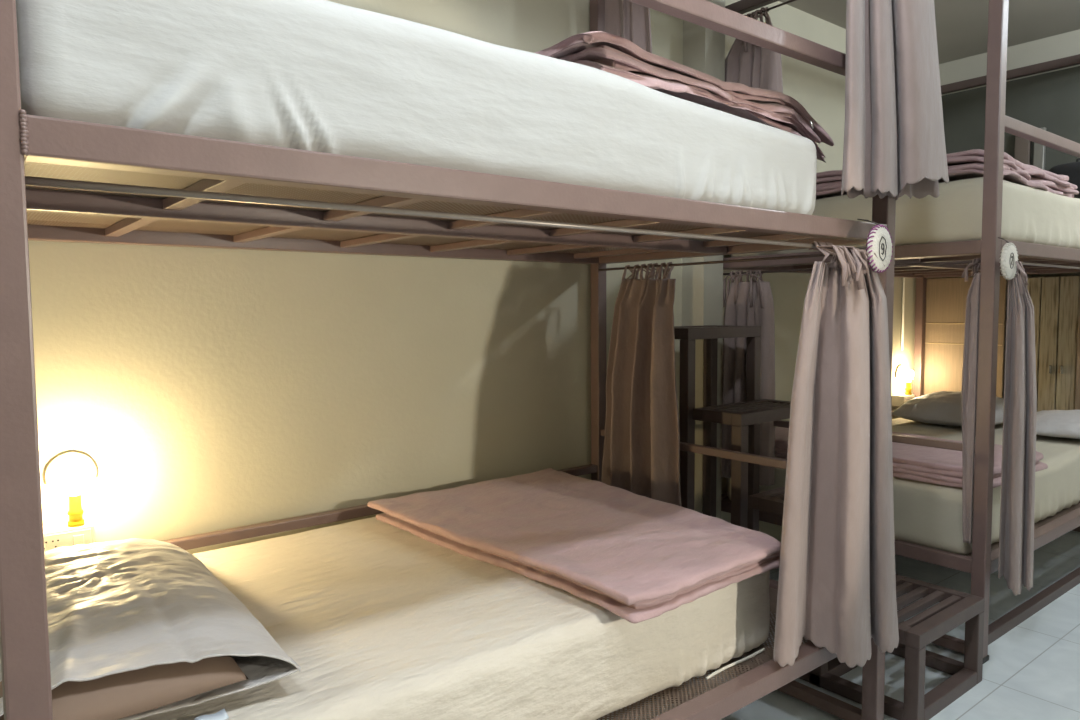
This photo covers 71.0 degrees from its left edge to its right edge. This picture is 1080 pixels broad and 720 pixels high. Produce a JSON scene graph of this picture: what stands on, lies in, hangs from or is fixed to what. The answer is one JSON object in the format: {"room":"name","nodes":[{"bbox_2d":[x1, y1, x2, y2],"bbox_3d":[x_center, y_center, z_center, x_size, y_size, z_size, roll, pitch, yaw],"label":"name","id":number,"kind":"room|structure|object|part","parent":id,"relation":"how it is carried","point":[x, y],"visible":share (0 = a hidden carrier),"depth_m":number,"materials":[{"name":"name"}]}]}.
{"room":"dormitory","nodes":[
{"label":"dormitory","id":0,"kind":"room"},
{"bbox_2d":[28,0,915,553],"bbox_3d":[-0.390,-0.340,2.905,8.040,3.000,0.100,-3,5,-38],"label":"wall","id":1,"kind":"structure","parent":0,"point":[206,390],"depth_m":2.61,"materials":[{"name":"beige paint"}]},
{"bbox_2d":[43,519,94,551],"bbox_3d":[-1.320,0.495,2.089,0.150,0.072,0.093,-3,5,-38],"label":"outlet box","id":2,"kind":"object","parent":1,"relation":"attached to","point":[58,535],"visible":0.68,"depth_m":2.07,"materials":[{"name":"white plastic"}]},
{"bbox_3d":[-1.294,0.497,2.057,0.132,0.056,0.004,-3,5,-38],"label":"plate","id":3,"kind":"part","parent":2,"relation":"part of","materials":[{"name":"white plastic"}]},
{"bbox_2d":[73,534,83,545],"bbox_3d":[-1.264,0.495,2.076,0.026,0.032,0.004,-3,5,-38],"label":"rocker switch","id":4,"kind":"object","parent":2,"relation":"attached to","point":[78,539],"depth_m":2.07,"materials":[{"name":"white plastic"}]},
{"bbox_2d":[44,451,96,526],"bbox_3d":[-1.294,0.358,2.103,0.126,0.197,0.092,-3,5,-38],"label":"lamp","id":5,"kind":"object","parent":1,"relation":"attached to","point":[73,478],"visible":1,"depth_m":2.08,"materials":[{"name":"yellow glass"}]},
{"bbox_3d":[-1.284,0.332,2.089,0.062,0.083,0.062,-3,5,-38],"label":"bulb","id":6,"kind":"part","parent":5,"relation":"part of","materials":[{"name":"white glass"}]},
{"bbox_2d":[682,0,724,518],"bbox_3d":[0.792,-0.401,3.694,0.145,3.000,0.135,-3,5,-38],"label":"trim","id":7,"kind":"structure","parent":1,"relation":"attached to","point":[703,48],"depth_m":3.64,"materials":[{"name":"paint"}]},
{"bbox_2d":[891,394,914,406],"bbox_3d":[2.430,0.269,5.066,0.150,0.072,0.093,-3,5,-38],"label":"outlet box","id":8,"kind":"object","parent":1,"relation":"attached to","point":[898,400],"visible":0.66,"depth_m":5.03,"materials":[{"name":"white plastic"}]},
{"bbox_3d":[2.456,0.271,5.034,0.132,0.056,0.004,-3,5,-38],"label":"plate","id":9,"kind":"part","parent":8,"relation":"part of","materials":[{"name":"white plastic"}]},
{"bbox_2d":[901,277,904,349],"bbox_3d":[2.431,-1.029,5.039,0.016,1.930,0.016,-3,5,-38],"label":"conduit","id":10,"kind":"object","parent":1,"relation":"attached to","point":[903,278],"visible":0.34,"depth_m":5.08,"materials":[{"name":"white plastic"}]},
{"bbox_2d":[895,365,913,394],"bbox_3d":[2.456,0.132,5.080,0.126,0.197,0.092,-3,5,-38],"label":"lamp","id":11,"kind":"object","parent":1,"relation":"attached to","point":[908,374],"visible":1,"depth_m":5.06,"materials":[{"name":"yellow plastic"}]},
{"bbox_3d":[2.465,0.106,5.066,0.062,0.083,0.062,-3,5,-38],"label":"bulb","id":12,"kind":"part","parent":11,"relation":"part of","materials":[{"name":"white glass"}]},
{"bbox_2d":[598,531,1079,719],"bbox_3d":[0.878,1.302,1.432,8.040,0.100,4.135,-3,5,-38],"label":"floor","id":13,"kind":"structure","parent":0,"point":[1032,671],"depth_m":2.87,"materials":[{"name":"tile"}]},
{"bbox_2d":[0,0,895,719],"bbox_3d":[-0.208,-0.190,2.129,2.255,2.800,1.328,-3,5,-38],"label":"bunk bed","id":14,"kind":"object","parent":13,"relation":"on","point":[220,166],"visible":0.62,"depth_m":1.56,"materials":[{"name":"brown paint"}]},
{"bbox_3d":[-0.673,-0.114,0.952,0.050,2.788,0.050,-3,5,-38],"label":"post","id":15,"kind":"part","parent":14,"relation":"part of","materials":[{"name":"brown metal"}]},
{"bbox_3d":[-0.605,-0.391,2.614,2.147,0.051,0.050,-3,5,-38],"label":"rail","id":16,"kind":"part","parent":14,"relation":"part of","materials":[{"name":"brown paint"}]},
{"bbox_3d":[-0.598,0.527,2.675,2.147,0.033,0.038,-3,5,-38],"label":"guard rail","id":17,"kind":"part","parent":14,"relation":"part of","materials":[{"name":"brown paint"}]},
{"bbox_2d":[16,0,816,247],"bbox_3d":[-0.311,-0.506,1.977,1.834,0.280,1.221,-3,5,-38],"label":"mattress","id":18,"kind":"object","parent":14,"relation":"on","point":[325,76],"visible":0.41,"depth_m":1.25,"materials":[{"name":"grey fabric"}]},
{"bbox_2d":[535,31,833,162],"bbox_3d":[0.159,-0.686,2.338,1.008,0.214,1.083,-3,5,-38],"label":"blanket","id":19,"kind":"object","parent":18,"relation":"on","point":[614,54],"visible":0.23,"depth_m":1.85,"materials":[{"name":"fabric"}]},
{"bbox_3d":[0.184,-0.279,1.629,2.147,0.011,0.010,-3,5,-38],"label":"curtain rod","id":20,"kind":"part","parent":14,"relation":"part of","materials":[{"name":"grey metal"}]},
{"bbox_2d":[136,517,769,719],"bbox_3d":[-0.377,0.706,2.078,1.801,0.276,1.170,-3,5,-38],"label":"mattress","id":21,"kind":"object","parent":14,"relation":"on","point":[380,620],"visible":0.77,"depth_m":1.78,"materials":[{"name":"beige fabric"}]},
{"bbox_2d":[0,538,300,719],"bbox_3d":[-0.917,0.526,1.613,0.473,0.162,0.947,-3,5,-38],"label":"pillow","id":22,"kind":"object","parent":21,"relation":"on","point":[138,628],"visible":0.83,"depth_m":1.39,"materials":[{"name":"grey fabric"}]},
{"bbox_2d":[367,468,780,622],"bbox_3d":[0.087,0.518,2.340,0.816,0.092,1.161,-3,5,-38],"label":"blanket","id":23,"kind":"object","parent":21,"relation":"on","point":[638,558],"visible":0.99,"depth_m":2.13,"materials":[{"name":"fabric"}]},
{"bbox_3d":[0.185,-0.331,1.623,2.147,0.051,0.050,-3,5,-38],"label":"rail","id":24,"kind":"part","parent":14,"relation":"part of","materials":[{"name":"brown metal"}]},
{"bbox_3d":[0.256,-0.277,3.307,0.050,2.788,0.050,-3,5,-38],"label":"post","id":25,"kind":"part","parent":14,"relation":"part of","materials":[{"name":"brown metal"}]},
{"bbox_2d":[605,0,651,52],"bbox_3d":[0.381,-1.058,3.107,0.094,1.078,0.300,-3,5,-38],"label":"curtain","id":26,"kind":"object","parent":14,"relation":"hanging from","point":[626,19],"visible":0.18,"depth_m":3.08,"materials":[{"name":"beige fabric"}]},
{"bbox_2d":[602,262,680,505],"bbox_3d":[0.425,0.087,3.040,0.186,0.947,0.421,-3,5,-35],"label":"curtain","id":27,"kind":"object","parent":14,"relation":"hanging from","point":[641,454],"visible":0.98,"depth_m":3.01,"materials":[{"name":"beige fabric"}]},
{"bbox_3d":[0.635,-0.359,2.792,0.010,0.010,1.219,-3,5,-38],"label":"curtain rod","id":28,"kind":"part","parent":14,"relation":"part of","materials":[{"name":"brown paint"}]},
{"bbox_3d":[0.649,-0.413,2.801,0.042,0.051,1.219,-3,5,-38],"label":"rail","id":29,"kind":"part","parent":14,"relation":"part of","materials":[{"name":"brown paint"}]},
{"bbox_3d":[0.182,-0.787,1.593,2.147,0.042,0.038,-3,5,-38],"label":"guard rail","id":30,"kind":"part","parent":14,"relation":"part of","materials":[{"name":"brown metal"}]},
{"bbox_3d":[0.194,0.878,1.703,2.147,0.052,0.050,-3,5,-38],"label":"rail","id":31,"kind":"part","parent":14,"relation":"part of","materials":[{"name":"brown paint"}]},
{"bbox_3d":[0.658,0.796,2.881,0.042,0.052,1.219,-3,5,-38],"label":"rail","id":32,"kind":"part","parent":14,"relation":"part of","materials":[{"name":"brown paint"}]},
{"bbox_2d":[773,241,898,667],"bbox_3d":[0.851,0.275,2.123,0.591,1.204,0.146,-3,5,-38],"label":"curtain","id":33,"kind":"object","parent":14,"relation":"hanging from","point":[837,579],"visible":0.99,"depth_m":2.09,"materials":[{"name":"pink fabric"}]},
{"bbox_2d":[857,219,892,272],"bbox_3d":[0.929,-0.322,2.132,0.134,0.156,0.075,-4,5,-40],"label":"disc","id":34,"kind":"object","parent":14,"relation":"hanging from","point":[879,241],"visible":1,"depth_m":2.10,"materials":[{"name":"white"}]},
{"bbox_3d":[1.046,-0.218,2.316,0.050,2.788,0.050,-3,5,-38],"label":"post","id":35,"kind":"part","parent":14,"relation":"part of","materials":[{"name":"brown metal"}]},
{"bbox_2d":[841,0,948,199],"bbox_3d":[1.019,-0.996,2.168,0.589,1.083,0.155,-3,5,-38],"label":"curtain","id":36,"kind":"object","parent":14,"relation":"hanging from","point":[894,146],"visible":1,"depth_m":2.11,"materials":[{"name":"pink fabric"}]},
{"bbox_2d":[674,325,984,719],"bbox_3d":[1.012,0.508,3.027,0.498,1.270,1.245,-3,5,-38],"label":"stairs","id":37,"kind":"structure","parent":13,"relation":"on","point":[954,608],"depth_m":2.92,"materials":[{"name":"brown paint"}]},
{"bbox_3d":[0.614,0.525,3.167,0.047,1.223,0.047,-3,5,-38],"label":"leg","id":38,"kind":"part","parent":37,"relation":"part of","materials":[{"name":"brown paint"}]},
{"bbox_3d":[0.815,0.493,3.637,0.047,1.223,0.047,-3,5,-38],"label":"leg","id":39,"kind":"part","parent":37,"relation":"part of","materials":[{"name":"brown paint"}]},
{"bbox_3d":[0.780,0.701,2.970,0.047,0.896,0.047,-3,5,-38],"label":"leg","id":40,"kind":"part","parent":37,"relation":"part of","materials":[{"name":"brown paint"}]},
{"bbox_3d":[0.966,0.504,3.447,0.047,1.223,0.047,-3,5,-38],"label":"leg","id":41,"kind":"part","parent":37,"relation":"part of","materials":[{"name":"brown paint"}]},
{"bbox_3d":[0.999,0.871,2.707,0.047,0.588,0.047,-3,5,-38],"label":"leg","id":42,"kind":"part","parent":37,"relation":"part of","materials":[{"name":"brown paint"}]},
{"bbox_3d":[1.212,1.051,2.453,0.047,0.260,0.047,-3,5,-38],"label":"leg","id":43,"kind":"part","parent":37,"relation":"part of","materials":[{"name":"brown paint"}]},
{"bbox_3d":[1.565,1.030,2.733,0.047,0.260,0.047,-3,5,-38],"label":"leg","id":44,"kind":"part","parent":37,"relation":"part of","materials":[{"name":"brown paint"}]},
{"bbox_2d":[721,0,1079,663],"bbox_3d":[2.138,-0.331,3.992,2.271,2.800,1.327,-3,5,-38],"label":"bunk bed","id":45,"kind":"object","parent":13,"relation":"on","point":[1035,120],"visible":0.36,"depth_m":3.47,"materials":[{"name":"brown paint"}]},
{"bbox_3d":[1.744,0.677,4.552,2.147,0.052,0.050,-3,5,-38],"label":"rail","id":46,"kind":"part","parent":45,"relation":"part of","materials":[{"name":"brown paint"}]},
{"bbox_2d":[721,269,774,485],"bbox_3d":[0.990,0.076,3.641,0.101,1.014,0.314,-3,5,-38],"label":"curtain","id":47,"kind":"object","parent":45,"relation":"hanging from","point":[748,303],"visible":0.57,"depth_m":3.62,"materials":[{"name":"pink fabric"}]},
{"bbox_3d":[1.262,-1.651,3.214,0.044,0.050,1.219,-3,5,-38],"label":"rail","id":48,"kind":"part","parent":45,"relation":"part of","materials":[{"name":"brown paint"}]},
{"bbox_2d":[724,7,782,236],"bbox_3d":[0.991,-1.082,3.552,0.100,1.097,0.373,-3,5,-38],"label":"curtain","id":49,"kind":"object","parent":45,"relation":"hanging from","point":[748,64],"visible":0.25,"depth_m":3.50,"materials":[{"name":"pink fabric"}]},
{"bbox_3d":[1.266,-1.598,3.221,0.010,0.010,1.219,-3,5,-38],"label":"curtain rod","id":50,"kind":"part","parent":45,"relation":"part of","materials":[{"name":"brown paint"}]},
{"bbox_3d":[1.735,-0.532,4.472,2.147,0.051,0.050,-3,5,-38],"label":"rail","id":51,"kind":"part","parent":45,"relation":"part of","materials":[{"name":"metal"}]},
{"bbox_3d":[1.280,0.759,3.374,0.042,0.052,1.219,-3,5,-38],"label":"rail","id":52,"kind":"part","parent":45,"relation":"part of","materials":[{"name":"brown paint"}]},
{"bbox_3d":[1.271,-0.450,3.294,0.042,0.051,1.219,-3,5,-38],"label":"rail","id":53,"kind":"part","parent":45,"relation":"part of","materials":[{"name":"brown metal"}]},
{"bbox_3d":[1.275,-0.398,3.300,0.010,0.010,1.219,-3,5,-38],"label":"curtain rod","id":54,"kind":"part","parent":45,"relation":"part of","materials":[{"name":"brown paint"}]},
{"bbox_2d":[727,418,1079,554],"bbox_3d":[2.117,0.558,4.018,2.128,0.273,1.177,-3,5,-38],"label":"mattress","id":55,"kind":"object","parent":45,"relation":"on","point":[926,514],"visible":0.17,"depth_m":3.14,"materials":[{"name":"beige fabric"}]},
{"bbox_2d":[775,427,1047,491],"bbox_3d":[1.588,0.422,3.530,0.699,0.102,1.165,-3,5,-38],"label":"blanket","id":56,"kind":"object","parent":55,"relation":"on","point":[939,466],"visible":0.26,"depth_m":3.13,"materials":[{"name":"fabric"}]},
{"bbox_2d":[892,391,1003,426],"bbox_3d":[2.521,0.286,4.567,0.600,0.192,0.540,-3,5,-38],"label":"pillow","id":57,"kind":"object","parent":55,"relation":"on","point":[941,407],"visible":0.53,"depth_m":4.44,"materials":[{"name":"grey fabric"}]},
{"bbox_2d":[1036,410,1079,438],"bbox_3d":[2.892,0.341,4.136,0.400,0.128,0.660,2,5,37],"label":"pillow","id":58,"kind":"object","parent":55,"relation":"on","point":[1053,423],"visible":0.84,"depth_m":3.95,"materials":[{"name":"grey fabric"}]},
{"bbox_2d":[730,177,1079,256],"bbox_3d":[2.128,-0.642,3.914,2.128,0.258,1.240,-3,5,-38],"label":"mattress","id":59,"kind":"object","parent":45,"relation":"on","point":[1029,214],"visible":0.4,"depth_m":3.01,"materials":[{"name":"beige fabric"}]},
{"bbox_2d":[816,149,1078,199],"bbox_3d":[1.712,-0.788,3.519,1.007,0.142,1.123,-3,5,-38],"label":"blanket","id":60,"kind":"object","parent":59,"relation":"on","point":[968,164],"visible":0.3,"depth_m":3.05,"materials":[{"name":"fabric"}]},
{"bbox_2d":[1049,158,1079,198],"bbox_3d":[2.836,-0.917,3.964,0.308,0.280,0.270,-3,5,-38],"label":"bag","id":61,"kind":"object","parent":59,"relation":"on","point":[1072,170],"visible":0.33,"depth_m":3.88,"materials":[{"name":"black fabric"}]},
{"bbox_3d":[2.595,-0.418,5.165,0.050,2.788,0.050,-3,5,-38],"label":"post","id":62,"kind":"part","parent":45,"relation":"part of","materials":[{"name":"brown metal"}]},
{"bbox_3d":[2.778,0.027,5.024,0.020,1.140,0.539,-3,5,-38],"label":"headboard","id":63,"kind":"part","parent":45,"relation":"part of","materials":[{"name":"brown wood"}]},
{"bbox_2d":[961,258,980,543],"bbox_3d":[1.625,0.158,2.869,0.074,1.084,0.053,0,4,5],"label":"curtain","id":64,"kind":"object","parent":45,"relation":"hanging from","point":[971,329],"visible":1,"depth_m":2.85,"materials":[{"name":"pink fabric"}]},
{"bbox_3d":[1.667,-0.255,2.809,0.050,2.788,0.050,-3,5,-38],"label":"post","id":65,"kind":"part","parent":45,"relation":"part of","materials":[{"name":"brown paint"}]},
{"bbox_3d":[2.989,-0.553,4.658,0.042,0.051,1.219,-3,5,-38],"label":"rail","id":66,"kind":"part","parent":45,"relation":"part of","materials":[{"name":"metal"}]},
{"bbox_2d":[998,237,1018,279],"bbox_3d":[1.688,-0.369,2.751,0.134,0.156,0.050,-3,5,-38],"label":"disc","id":67,"kind":"object","parent":45,"relation":"hanging from","point":[1009,256],"visible":1,"depth_m":2.72,"materials":[{"name":"white"}]},
{"bbox_3d":[2.980,-1.754,4.579,0.044,0.050,1.219,-3,5,-38],"label":"rail","id":68,"kind":"part","parent":45,"relation":"part of","materials":[{"name":"brown paint"}]},
{"bbox_3d":[3.005,-1.155,4.648,0.018,1.145,1.299,-3,5,-38],"label":"headboard","id":69,"kind":"part","parent":45,"relation":"part of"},
{"bbox_2d":[998,259,1036,595],"bbox_3d":[1.786,0.252,2.866,0.202,1.271,0.139,-3,5,-38],"label":"curtain","id":70,"kind":"object","parent":45,"relation":"hanging from","point":[1017,503],"visible":0.97,"depth_m":2.82,"materials":[{"name":"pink fabric"}]},
{"bbox_3d":[2.534,0.737,3.561,2.147,0.052,0.050,-3,5,-38],"label":"rail","id":71,"kind":"part","parent":45,"relation":"part of","materials":[{"name":"brown paint"}]},
{"bbox_3d":[2.525,-0.472,3.481,2.147,0.051,0.050,-3,5,-38],"label":"rail","id":72,"kind":"part","parent":45,"relation":"part of","materials":[{"name":"brown metal"}]},
{"bbox_3d":[2.522,-0.928,3.450,2.147,0.042,0.038,-3,5,-38],"label":"guard rail","id":73,"kind":"part","parent":45,"relation":"part of","materials":[{"name":"brown paint"}]},
{"bbox_3d":[2.524,-0.420,3.486,2.147,0.011,0.010,-3,5,-38],"label":"curtain rod","id":74,"kind":"part","parent":45,"relation":"part of","materials":[{"name":"grey metal"}]},
{"bbox_3d":[3.306,0.067,4.363,0.020,1.140,0.365,-3,5,-38],"label":"headboard","id":75,"kind":"part","parent":45,"relation":"part of","materials":[{"name":"brown wood"}]},
{"bbox_2d":[1025,275,1079,513],"bbox_3d":[3.116,0.251,4.709,0.139,1.530,0.385,-3,5,-38],"label":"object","id":76,"kind":"object","parent":13,"relation":"on","point":[1055,299],"visible":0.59,"depth_m":4.59,"materials":[{"name":"brown wood"}]},
{"bbox_3d":[3.019,0.230,4.757,0.021,1.485,0.181,-3,5,-38],"label":"panel","id":77,"kind":"part","parent":76,"relation":"part of","materials":[{"name":"brown wood"}]},
{"bbox_3d":[3.107,0.237,4.646,0.021,1.485,0.092,-3,5,-38],"label":"door","id":78,"kind":"part","parent":76,"relation":"part of","materials":[{"name":"brown wood"}]},
{"bbox_3d":[3.169,0.242,4.568,0.021,1.485,0.095,-3,5,-38],"label":"door","id":79,"kind":"part","parent":76,"relation":"part of","materials":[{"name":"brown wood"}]},
{"bbox_2d":[779,0,1079,63],"bbox_3d":[0.855,-1.792,1.227,8.040,0.100,4.135,-3,5,-38],"label":"ceiling","id":80,"kind":"structure","parent":0,"point":[961,25],"depth_m":4.36,"materials":[{"name":"paint"}]},
{"bbox_2d":[927,29,1079,398],"bbox_3d":[4.003,-0.430,3.756,0.100,3.000,4.035,-3,5,-38],"label":"wall","id":81,"kind":"structure","parent":0,"point":[1067,44],"depth_m":4.78,"materials":[{"name":"paint"}]}
]}

